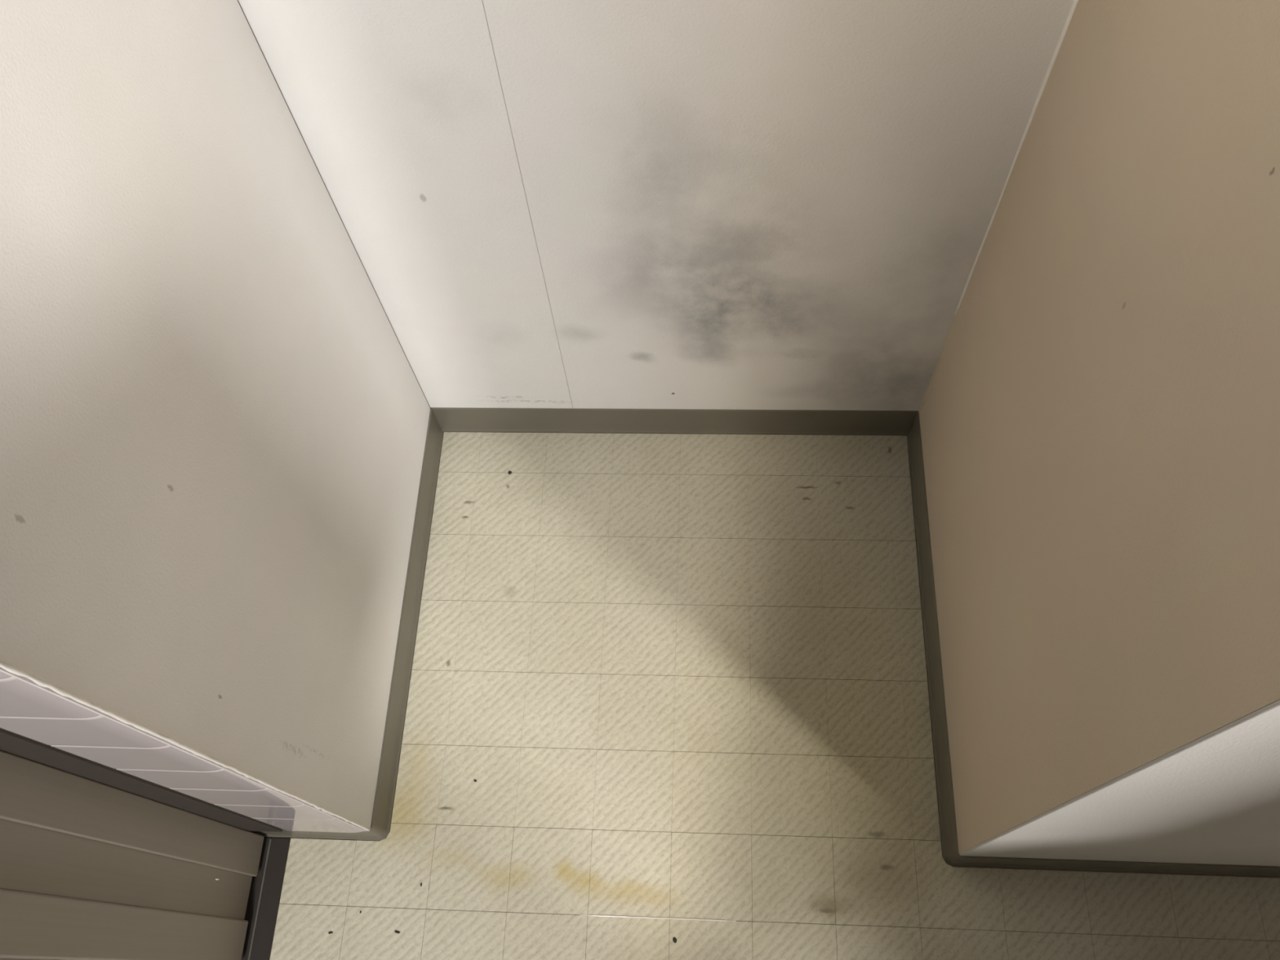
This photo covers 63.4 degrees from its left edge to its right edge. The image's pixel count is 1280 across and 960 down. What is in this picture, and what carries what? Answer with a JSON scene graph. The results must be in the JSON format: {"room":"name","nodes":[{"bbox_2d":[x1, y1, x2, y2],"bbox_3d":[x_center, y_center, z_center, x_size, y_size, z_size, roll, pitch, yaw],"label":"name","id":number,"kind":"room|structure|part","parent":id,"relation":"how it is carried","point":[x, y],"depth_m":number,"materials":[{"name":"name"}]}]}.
{"room":"corridor","nodes":[
{"label":"corridor","id":0,"kind":"room"},
{"bbox_2d":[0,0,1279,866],"bbox_3d":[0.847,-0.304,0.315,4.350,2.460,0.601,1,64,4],"label":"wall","id":1,"kind":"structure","parent":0,"point":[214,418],"depth_m":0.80,"materials":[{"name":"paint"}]},
{"bbox_2d":[248,408,443,840],"bbox_3d":[-0.463,0.175,1.426,0.306,0.064,0.595,1,64,4],"label":"baseboard","id":2,"kind":"structure","parent":1,"relation":"attached to","point":[383,806],"depth_m":1.39,"materials":[{"name":"plastic"}]},
{"bbox_2d":[237,0,1074,410],"bbox_3d":[-0.011,-0.627,0.519,0.945,2.460,0.101,1,64,4],"label":"wall","id":3,"kind":"structure","parent":0,"point":[589,204],"depth_m":1.06,"materials":[{"name":"paint"}]},
{"bbox_2d":[430,407,1279,877],"bbox_3d":[1.331,0.198,1.311,3.300,0.065,0.603,1,64,4],"label":"baseboard","id":4,"kind":"structure","parent":3,"relation":"attached to","point":[580,420],"depth_m":1.49,"materials":[{"name":"plastic"}]},
{"bbox_2d":[263,431,1279,959],"bbox_3d":[0.850,1.656,0.704,4.150,0.061,3.992,1,64,4],"label":"floor","id":5,"kind":"structure","parent":0,"point":[681,682],"depth_m":1.35,"materials":[{"name":"tile"}]},
{"bbox_2d":[0,728,290,959],"bbox_3d":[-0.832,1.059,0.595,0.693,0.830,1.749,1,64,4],"label":"door","id":6,"kind":"structure","parent":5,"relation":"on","point":[98,861],"depth_m":0.98,"materials":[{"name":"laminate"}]},
{"bbox_3d":[-0.515,1.243,0.948,0.074,0.002,1.746,1,64,4],"label":"toe trim","id":7,"kind":"part","parent":6,"relation":"part of","materials":[{"name":"plastic"}]}
]}

